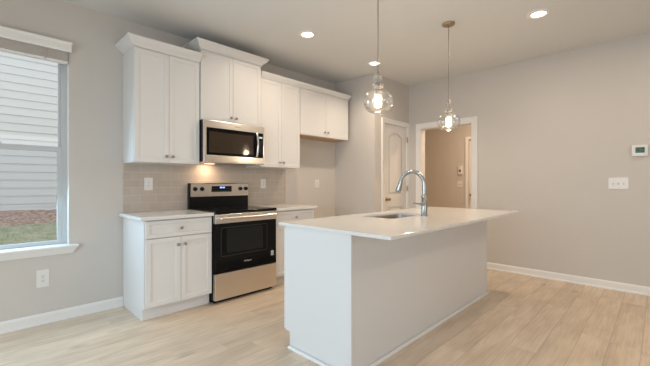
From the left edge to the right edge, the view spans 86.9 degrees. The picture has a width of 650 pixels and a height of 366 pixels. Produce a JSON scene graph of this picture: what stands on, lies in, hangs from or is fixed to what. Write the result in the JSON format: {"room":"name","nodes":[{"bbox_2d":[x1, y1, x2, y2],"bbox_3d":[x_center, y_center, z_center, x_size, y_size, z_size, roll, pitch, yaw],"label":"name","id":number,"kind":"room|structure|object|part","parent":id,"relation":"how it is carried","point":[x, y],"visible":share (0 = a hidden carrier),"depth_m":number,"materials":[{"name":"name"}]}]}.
{"room":"kitchen","nodes":[
{"label":"kitchen","id":0,"kind":"room"},
{"bbox_2d":[0,0,334,321],"bbox_3d":[-2.116,-0.203,3.353,0.158,2.821,6.585,0,0,44],"label":"wall","id":1,"kind":"structure","parent":0,"point":[93,272],"depth_m":3.25,"materials":[{"name":"grey paint"}]},
{"bbox_2d":[0,52,78,260],"bbox_3d":[-2.655,-0.276,2.767,0.197,1.803,1.076,0,0,44],"label":"window","id":2,"kind":"structure","parent":1,"relation":"in","point":[61,245],"depth_m":3.09,"materials":[{"name":"white plastic"}]},
{"bbox_3d":[-2.691,0.110,2.802,0.022,0.874,0.864,0,0,44],"label":"sash","id":3,"kind":"part","parent":2,"relation":"part of","materials":[{"name":"clear glass"}]},
{"bbox_3d":[-2.708,-0.715,2.821,0.022,0.865,0.880,0,0,44],"label":"sash","id":4,"kind":"part","parent":2,"relation":"part of","materials":[{"name":"clear glass"}]},
{"bbox_2d":[0,26,71,64],"bbox_3d":[-2.611,-1.151,2.722,0.088,0.183,0.976,0,0,44],"label":"window blind","id":5,"kind":"object","parent":2,"relation":"attached to","point":[12,41],"visible":1,"depth_m":2.87,"materials":[{"name":"paint"}]},
{"bbox_3d":[-2.621,-1.070,2.736,0.054,0.020,0.916,0,0,44],"label":"rail","id":6,"kind":"part","parent":5,"relation":"part of","materials":[{"name":"paint"}]},
{"bbox_2d":[36,269,48,287],"bbox_3d":[-2.416,0.817,2.938,0.009,0.150,0.086,0,0,44],"label":"wall outlet","id":7,"kind":"object","parent":1,"relation":"attached to","point":[42,276],"visible":1,"depth_m":2.94,"materials":[{"name":"white plastic"}]},
{"bbox_2d":[0,296,123,333],"bbox_3d":[-3.171,1.161,2.156,0.022,0.093,3.398,0,0,44],"label":"baseboard","id":8,"kind":"structure","parent":1,"relation":"attached to","point":[17,324],"depth_m":3.01,"materials":[{"name":"paint"}]},
{"bbox_2d":[144,178,152,189],"bbox_3d":[-1.819,0.010,3.538,0.009,0.130,0.082,0,0,44],"label":"wall outlet","id":9,"kind":"object","parent":1,"relation":"attached to","point":[148,182],"visible":1,"depth_m":3.53,"materials":[{"name":"white plastic"}]},
{"bbox_2d":[115,32,202,165],"bbox_3d":[-1.651,-0.769,3.441,0.399,1.148,0.700,0,0,44],"label":"upper cabinet","id":10,"kind":"object","parent":1,"relation":"attached to","point":[161,79],"visible":1,"depth_m":3.33,"materials":[{"name":"white paint"}]},
{"bbox_3d":[-1.650,-0.728,3.271,0.020,1.058,0.310,0,0,44],"label":"door","id":11,"kind":"part","parent":10,"relation":"part of","materials":[{"name":"white paint"}]},
{"bbox_3d":[-1.651,-1.302,3.441,0.398,0.082,0.700,0,0,44],"label":"crown moulding","id":12,"kind":"part","parent":10,"relation":"part of","materials":[{"name":"white paint"}]},
{"bbox_3d":[-1.432,-0.728,3.494,0.020,1.058,0.310,0,0,44],"label":"door","id":13,"kind":"part","parent":10,"relation":"part of","materials":[{"name":"white paint"}]},
{"bbox_2d":[182,37,268,126],"bbox_3d":[-1.134,-1.077,3.959,0.414,0.824,0.901,0,0,44],"label":"upper cabinet","id":14,"kind":"object","parent":1,"relation":"attached to","point":[229,78],"visible":0.94,"depth_m":3.83,"materials":[{"name":"white paint"}]},
{"bbox_3d":[-1.175,-1.036,3.736,0.020,0.734,0.376,0,0,44],"label":"door","id":15,"kind":"part","parent":14,"relation":"part of","materials":[{"name":"white paint"}]},
{"bbox_3d":[-1.133,-1.448,3.959,0.414,0.082,0.901,0,0,44],"label":"crown moulding","id":16,"kind":"part","parent":14,"relation":"part of","materials":[{"name":"white paint"}]},
{"bbox_2d":[199,119,263,165],"bbox_3d":[-1.116,-0.439,3.942,0.442,0.446,0.757,0,0,44],"label":"microwave","id":17,"kind":"object","parent":14,"relation":"attached to","point":[220,143],"visible":0.99,"depth_m":3.77,"materials":[{"name":"silver metal"}]},
{"bbox_3d":[-1.020,-0.440,3.806,0.024,0.287,0.635,0,0,44],"label":"door glass","id":18,"kind":"part","parent":17,"relation":"part of","materials":[{"name":"black glass"}]},
{"bbox_3d":[-0.789,-0.443,3.998,0.052,0.285,0.025,0,0,44],"label":"handle","id":19,"kind":"part","parent":17,"relation":"part of","materials":[{"name":"silver metal"}]},
{"bbox_3d":[-0.771,-0.440,4.061,0.024,0.287,0.072,0,0,44],"label":"control panel","id":20,"kind":"part","parent":17,"relation":"part of","materials":[{"name":"black glass"}]},
{"bbox_3d":[-0.911,-1.036,4.006,0.020,0.734,0.375,0,0,44],"label":"door","id":21,"kind":"part","parent":14,"relation":"part of","materials":[{"name":"white paint"}]},
{"bbox_2d":[261,179,265,187],"bbox_3d":[-0.820,0.009,4.560,0.009,0.122,0.078,0,0,44],"label":"wall outlet","id":22,"kind":"object","parent":1,"relation":"attached to","point":[263,181],"visible":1,"depth_m":4.56,"materials":[{"name":"white plastic"}]},
{"bbox_2d":[246,71,301,168],"bbox_3d":[-0.659,-0.771,4.475,0.372,1.153,0.636,0,0,44],"label":"upper cabinet","id":23,"kind":"object","parent":1,"relation":"attached to","point":[280,95],"visible":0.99,"depth_m":4.37,"materials":[{"name":"white paint"}]},
{"bbox_3d":[-0.674,-0.739,4.269,0.020,1.079,0.313,0,0,44],"label":"door","id":24,"kind":"part","parent":23,"relation":"part of","materials":[{"name":"white paint"}]},
{"bbox_3d":[-0.541,-1.315,4.360,0.043,0.066,0.636,0,0,44],"label":"crown moulding","id":25,"kind":"part","parent":23,"relation":"part of","materials":[{"name":"white paint"}]},
{"bbox_3d":[-0.454,-0.739,4.495,0.020,1.079,0.312,0,0,44],"label":"door","id":26,"kind":"part","parent":23,"relation":"part of","materials":[{"name":"white paint"}]},
{"bbox_2d":[315,180,318,187],"bbox_3d":[-0.119,0.010,5.288,0.009,0.122,0.082,0,0,44],"label":"wall outlet","id":27,"kind":"object","parent":1,"relation":"attached to","point":[316,181],"visible":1,"depth_m":5.28,"materials":[{"name":"white plastic"}]},
{"bbox_2d":[299,82,351,141],"bbox_3d":[-0.077,-1.000,5.071,0.372,0.694,1.027,0,0,44],"label":"upper cabinet","id":28,"kind":"object","parent":1,"relation":"attached to","point":[323,111],"visible":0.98,"depth_m":4.93,"materials":[{"name":"white paint"}]},
{"bbox_3d":[-0.165,-0.970,4.790,0.020,0.617,0.493,0,0,44],"label":"door","id":29,"kind":"part","parent":28,"relation":"part of","materials":[{"name":"white paint"}]},
{"bbox_3d":[-0.110,-0.655,5.081,0.288,0.003,0.957,0,0,44],"label":"panel","id":30,"kind":"part","parent":28,"relation":"part of","materials":[{"name":"brown wood"}]},
{"bbox_3d":[-0.076,-1.315,5.071,0.372,0.066,1.027,0,0,44],"label":"crown moulding","id":31,"kind":"part","parent":28,"relation":"part of","materials":[{"name":"white paint"}]},
{"bbox_3d":[0.181,-0.970,5.144,0.020,0.617,0.492,0,0,44],"label":"door","id":32,"kind":"part","parent":28,"relation":"part of","materials":[{"name":"white paint"}]},
{"bbox_2d":[0,269,649,365],"bbox_3d":[1.388,1.248,2.009,7.650,0.080,9.560,0,0,44],"label":"floor","id":33,"kind":"structure","parent":0,"point":[522,320],"depth_m":2.72,"materials":[{"name":"brown wood"}]},
{"bbox_2d":[123,216,211,320],"bbox_3d":[-1.540,0.767,3.381,0.636,0.882,0.629,0,0,44],"label":"base cabinet","id":34,"kind":"object","parent":33,"relation":"on","point":[167,263],"visible":0.98,"depth_m":3.16,"materials":[{"name":"white paint"}]},
{"bbox_3d":[-1.448,0.792,3.077,0.020,0.596,0.303,0,0,44],"label":"door","id":35,"kind":"part","parent":34,"relation":"part of","materials":[{"name":"white paint"}]},
{"bbox_2d":[119,209,213,220],"bbox_3d":[-1.552,0.309,3.365,0.631,0.030,0.670,0,0,44],"label":"countertop","id":36,"kind":"structure","parent":34,"relation":"on","point":[169,214],"depth_m":3.20,"materials":[{"name":"white stone"}]},
{"bbox_3d":[-1.341,0.411,3.186,0.020,0.150,0.609,0,0,44],"label":"drawer","id":37,"kind":"part","parent":34,"relation":"part of","materials":[{"name":"white paint"}]},
{"bbox_3d":[-1.234,0.792,3.296,0.020,0.596,0.303,0,0,44],"label":"door","id":38,"kind":"part","parent":34,"relation":"part of","materials":[{"name":"white paint"}]},
{"bbox_2d":[188,183,276,302],"bbox_3d":[-1.026,0.605,3.855,0.675,1.206,0.756,0,0,44],"label":"range","id":39,"kind":"object","parent":33,"relation":"on","point":[243,235],"visible":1,"depth_m":3.68,"materials":[{"name":"black metal"}]},
{"bbox_3d":[-1.244,0.078,4.076,0.055,0.152,0.741,0,0,44],"label":"control panel","id":40,"kind":"part","parent":39,"relation":"part of","materials":[{"name":"silver metal"}]},
{"bbox_3d":[-1.222,0.070,4.063,0.008,0.068,0.259,0,0,44],"label":"display panel","id":41,"kind":"part","parent":39,"relation":"part of","materials":[{"name":"black glass"}]},
{"bbox_2d":[189,205,276,213],"bbox_3d":[-1.024,0.295,3.853,0.589,0.027,0.756,0,0,44],"label":"cooktop","id":42,"kind":"object","parent":39,"relation":"in","point":[216,209],"depth_m":3.79,"materials":[{"name":"black glass"}]},
{"bbox_3d":[-0.836,1.042,3.670,0.044,0.261,0.752,0,0,44],"label":"storage drawer","id":43,"kind":"part","parent":39,"relation":"part of","materials":[{"name":"silver metal"}]},
{"bbox_2d":[213,219,275,274],"bbox_3d":[-0.836,0.658,3.669,0.045,0.496,0.752,0,0,44],"label":"oven","id":44,"kind":"object","parent":39,"relation":"in","point":[242,245],"depth_m":3.61,"materials":[{"name":"glass"}]},
{"bbox_3d":[-0.836,0.361,3.669,0.045,0.093,0.752,0,0,44],"label":"door rail","id":45,"kind":"part","parent":39,"relation":"part of","materials":[{"name":"silver metal"}]},
{"bbox_2d":[219,213,276,219],"bbox_3d":[-0.796,0.356,3.643,0.050,0.028,0.700,0,0,44],"label":"handle","id":46,"kind":"object","parent":39,"relation":"in","point":[233,216],"depth_m":3.62,"materials":[{"name":"silver metal"}]},
{"bbox_2d":[275,209,313,284],"bbox_3d":[-0.561,0.767,4.382,0.636,0.882,0.635,0,0,44],"label":"base cabinet","id":47,"kind":"object","parent":33,"relation":"on","point":[289,215],"visible":0.27,"depth_m":4.04,"materials":[{"name":"white paint"}]},
{"bbox_3d":[-0.471,0.792,4.077,0.020,0.596,0.306,0,0,44],"label":"door","id":48,"kind":"part","parent":47,"relation":"part of","materials":[{"name":"white paint"}]},
{"bbox_2d":[256,204,316,210],"bbox_3d":[-0.552,0.309,4.388,0.631,0.030,0.658,0,0,44],"label":"countertop","id":49,"kind":"structure","parent":47,"relation":"on","point":[280,207],"depth_m":4.29,"materials":[{"name":"white stone"}]},
{"bbox_3d":[-0.363,0.411,4.188,0.020,0.150,0.615,0,0,44],"label":"drawer","id":50,"kind":"part","parent":47,"relation":"part of","materials":[{"name":"white paint"}]},
{"bbox_2d":[284,220,488,365],"bbox_3d":[0.724,0.763,3.175,0.716,0.890,2.348,0,0,44],"label":"kitchen island","id":51,"kind":"object","parent":33,"relation":"on","point":[350,300],"visible":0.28,"depth_m":2.43,"materials":[{"name":"white paint"}]},
{"bbox_3d":[-0.143,0.713,2.743,0.020,0.754,0.452,0,0,44],"label":"door","id":52,"kind":"part","parent":51,"relation":"part of","materials":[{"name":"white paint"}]},
{"bbox_3d":[-0.067,0.763,2.343,0.634,0.890,0.006,0,0,44],"label":"panel","id":53,"kind":"part","parent":51,"relation":"part of","materials":[{"name":"white paint"}]},
{"bbox_3d":[0.163,0.763,2.124,0.018,0.890,0.027,0,0,44],"label":"corner trim","id":54,"kind":"part","parent":51,"relation":"part of","materials":[{"name":"white paint"}]},
{"bbox_3d":[0.763,1.200,3.137,0.608,0.017,2.348,0,0,44],"label":"shoe moulding","id":55,"kind":"part","parent":51,"relation":"part of","materials":[{"name":"paint"}]},
{"bbox_2d":[279,207,518,239],"bbox_3d":[0.838,0.305,3.088,1.000,0.022,2.391,0,0,44],"label":"island countertop","id":56,"kind":"structure","parent":51,"relation":"on","point":[438,218],"depth_m":2.62,"materials":[{"name":"white stone"}]},
{"bbox_2d":[375,214,414,218],"bbox_3d":[0.639,0.419,3.140,0.351,0.206,0.624,0,0,44],"label":"sink","id":57,"kind":"object","parent":56,"relation":"in","point":[395,215],"visible":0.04,"depth_m":3.38,"materials":[{"name":"silver metal"}]},
{"bbox_2d":[395,170,427,215],"bbox_3d":[0.732,0.086,3.078,0.325,0.415,0.217,0,0,44],"label":"faucet","id":58,"kind":"object","parent":56,"relation":"on","point":[423,203],"visible":0.99,"depth_m":3.04,"materials":[{"name":"silver metal"}]},
{"bbox_3d":[0.795,-0.006,3.124,0.275,0.229,0.036,0,0,44],"label":"spout","id":59,"kind":"part","parent":58,"relation":"part of","materials":[{"name":"silver metal"}]},
{"bbox_3d":[0.966,0.763,2.942,0.003,0.890,2.265,0,0,44],"label":"panel","id":60,"kind":"part","parent":51,"relation":"part of","materials":[{"name":"white paint"}]},
{"bbox_3d":[1.760,0.763,3.767,0.026,0.890,0.021,0,0,44],"label":"corner trim","id":61,"kind":"part","parent":51,"relation":"part of","materials":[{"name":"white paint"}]},
{"bbox_2d":[335,75,368,215],"bbox_3d":[0.443,-0.203,5.386,0.677,2.821,0.100,0,0,44],"label":"wall","id":62,"kind":"structure","parent":0,"point":[351,155],"depth_m":5.30,"materials":[{"name":"grey paint"}]},
{"bbox_2d":[61,0,649,85],"bbox_3d":[1.390,-1.688,1.903,7.800,0.150,9.710,0,0,44],"label":"ceiling","id":63,"kind":"structure","parent":0,"point":[485,34],"depth_m":3.56,"materials":[{"name":"paint"}]},
{"bbox_2d":[298,30,315,38],"bbox_3d":[-0.191,-1.607,3.720,0.196,0.012,0.196,0,0,44],"label":"recessed light","id":64,"kind":"object","parent":63,"relation":"in","point":[307,34],"visible":1,"depth_m":3.71,"materials":[{"name":"paint"}]},
{"bbox_2d":[367,61,381,65],"bbox_3d":[0.667,-1.607,4.618,0.196,0.012,0.196,0,0,44],"label":"recessed light","id":65,"kind":"object","parent":63,"relation":"in","point":[371,63],"visible":0.74,"depth_m":4.61,"materials":[{"name":"paint"}]},
{"bbox_2d":[363,0,392,113],"bbox_3d":[0.402,-1.071,2.602,0.224,1.083,0.224,0,0,44],"label":"pendant lamp","id":66,"kind":"object","parent":63,"relation":"hanging from","point":[378,97],"visible":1,"depth_m":2.60,"materials":[{"name":"clear glass"}]},
{"bbox_3d":[0.402,-1.193,2.602,0.008,0.768,0.008,0,0,44],"label":"stem","id":67,"kind":"part","parent":66,"relation":"part of","materials":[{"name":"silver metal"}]},
{"bbox_2d":[375,72,380,94],"bbox_3d":[0.402,-0.756,2.602,0.042,0.174,0.042,0,0,44],"label":"socket","id":68,"kind":"object","parent":66,"relation":"attached to","point":[377,85],"depth_m":2.59,"materials":[{"name":"grey metal"}]},
{"bbox_3d":[0.402,-0.684,2.602,0.224,0.309,0.224,0,0,44],"label":"lamp shade","id":69,"kind":"part","parent":66,"relation":"part of","materials":[{"name":"clear glass"}]},
{"bbox_3d":[0.402,-0.631,2.602,0.060,0.120,0.060,0,0,44],"label":"bulb","id":70,"kind":"part","parent":66,"relation":"part of","materials":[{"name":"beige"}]},
{"bbox_2d":[437,21,460,130],"bbox_3d":[1.251,-1.071,3.471,0.224,1.083,0.224,0,0,44],"label":"pendant lamp","id":71,"kind":"object","parent":63,"relation":"hanging from","point":[447,24],"visible":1,"depth_m":3.46,"materials":[{"name":"clear glass"}]},
{"bbox_3d":[1.251,-1.193,3.471,0.008,0.768,0.008,0,0,44],"label":"stem","id":72,"kind":"part","parent":71,"relation":"part of","materials":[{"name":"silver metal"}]},
{"bbox_2d":[446,100,450,116],"bbox_3d":[1.251,-0.756,3.471,0.042,0.174,0.042,0,0,44],"label":"socket","id":73,"kind":"object","parent":71,"relation":"attached to","point":[448,111],"depth_m":3.46,"materials":[{"name":"grey metal"}]},
{"bbox_3d":[1.251,-0.631,3.471,0.060,0.120,0.060,0,0,44],"label":"bulb","id":74,"kind":"part","parent":71,"relation":"part of","materials":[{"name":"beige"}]},
{"bbox_2d":[527,9,550,18],"bbox_3d":[2.034,-1.607,3.269,0.196,0.012,0.196,0,0,44],"label":"recessed light","id":75,"kind":"object","parent":63,"relation":"in","point":[539,13],"visible":1,"depth_m":3.26,"materials":[{"name":"paint"}]},
{"bbox_2d":[369,73,408,212],"bbox_3d":[1.023,-0.203,5.417,0.110,2.821,0.954,0,0,44],"label":"wall","id":76,"kind":"structure","parent":0,"point":[399,111],"depth_m":5.12,"materials":[{"name":"grey paint"}]},
{"bbox_2d":[381,117,409,211],"bbox_3d":[1.132,0.109,5.433,0.022,2.198,0.792,0,0,44],"label":"door frame","id":77,"kind":"structure","parent":76,"relation":"attached to","point":[383,120],"depth_m":5.19,"materials":[{"name":"paint"}]},
{"bbox_2d":[385,123,407,210],"bbox_3d":[1.109,0.143,5.459,0.173,2.130,0.660,0,0,44],"label":"door","id":78,"kind":"structure","parent":76,"relation":"in","point":[396,139],"depth_m":5.45,"materials":[{"name":"white paint"}]},
{"bbox_2d":[425,125,470,207],"bbox_3d":[2.996,-0.203,7.052,2.800,2.821,0.100,0,0,44],"label":"wall","id":79,"kind":"structure","parent":0,"point":[444,150],"depth_m":7.36,"materials":[{"name":"grey paint"}]},
{"bbox_2d":[457,181,462,186],"bbox_3d":[2.809,0.022,7.151,0.130,0.130,0.018,0,0,44],"label":"light switch","id":80,"kind":"object","parent":79,"relation":"attached to","point":[459,183],"visible":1,"depth_m":7.15,"materials":[{"name":"white plastic"}]},
{"bbox_2d":[458,166,462,174],"bbox_3d":[2.814,-0.267,7.143,0.098,0.180,0.023,0,0,44],"label":"thermostat","id":81,"kind":"object","parent":79,"relation":"attached to","point":[460,168],"visible":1,"depth_m":7.13,"materials":[{"name":"white plastic"}]},
{"bbox_2d":[465,136,470,207],"bbox_3d":[3.243,0.130,6.724,0.982,2.157,0.022,0,0,44],"label":"door frame","id":82,"kind":"structure","parent":79,"relation":"attached to","point":[466,138],"depth_m":7.04,"materials":[{"name":"paint"}]},
{"bbox_2d":[469,140,470,208],"bbox_3d":[3.265,0.153,6.747,0.862,2.085,0.111,0,0,44],"label":"door","id":83,"kind":"structure","parent":79,"relation":"in","point":[469,140],"depth_m":7.04,"materials":[{"name":"white paint"}]},
{"bbox_2d":[409,33,649,286],"bbox_3d":[3.342,-0.203,3.901,7.500,2.821,0.120,0,0,44],"label":"wall","id":84,"kind":"structure","parent":0,"point":[553,129],"depth_m":4.20,"materials":[{"name":"grey paint"}]},
{"bbox_2d":[416,116,477,208],"bbox_3d":[1.881,0.122,5.314,0.982,2.172,0.143,0,0,44],"label":"door frame","id":85,"kind":"structure","parent":84,"relation":"attached to","point":[474,119],"depth_m":5.19,"materials":[{"name":"paint"}]},
{"bbox_2d":[487,262,649,295],"bbox_3d":[4.083,1.161,3.078,5.290,0.093,0.022,0,0,44],"label":"baseboard","id":86,"kind":"structure","parent":84,"relation":"attached to","point":[618,286],"depth_m":4.13,"materials":[{"name":"paint"}]},
{"bbox_2d":[608,177,628,188],"bbox_3d":[3.293,0.003,3.852,0.172,0.128,0.018,0,0,44],"label":"light switch","id":87,"kind":"object","parent":84,"relation":"attached to","point":[613,183],"visible":1,"depth_m":3.85,"materials":[{"name":"white plastic"}]},
{"bbox_2d":[632,144,647,155],"bbox_3d":[3.418,-0.353,3.724,0.131,0.122,0.028,0,0,44],"label":"thermostat","id":88,"kind":"object","parent":84,"relation":"attached to","point":[637,150],"visible":1,"depth_m":3.71,"materials":[{"name":"white plastic"}]},
{"label":"outside","id":89,"kind":"structure","parent":0,"visible":0},
{"bbox_2d":[0,222,56,244],"bbox_3d":[-3.437,1.073,6.193,5.400,0.489,12.000,0,0,44],"label":"lawn","id":90,"kind":"structure","parent":89,"point":[29,228],"depth_m":6.46,"materials":[{"name":"green plant"}]},
{"bbox_2d":[0,209,56,225],"bbox_3d":[-5.582,0.737,8.289,0.880,0.288,12.000,0,0,44],"label":"garden bed","id":91,"kind":"object","parent":90,"relation":"on","point":[8,217],"visible":0.11,"depth_m":7.41,"materials":[{"name":"brown soil"}]},
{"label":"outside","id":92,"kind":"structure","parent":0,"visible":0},
{"bbox_2d":[0,52,57,210],"bbox_3d":[-6.441,-2.592,9.128,2.400,7.400,12.600,0,0,44],"label":"neighbouring house","id":93,"kind":"structure","parent":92,"point":[28,86],"depth_m":7.79,"materials":[{"name":"white"}]}
]}

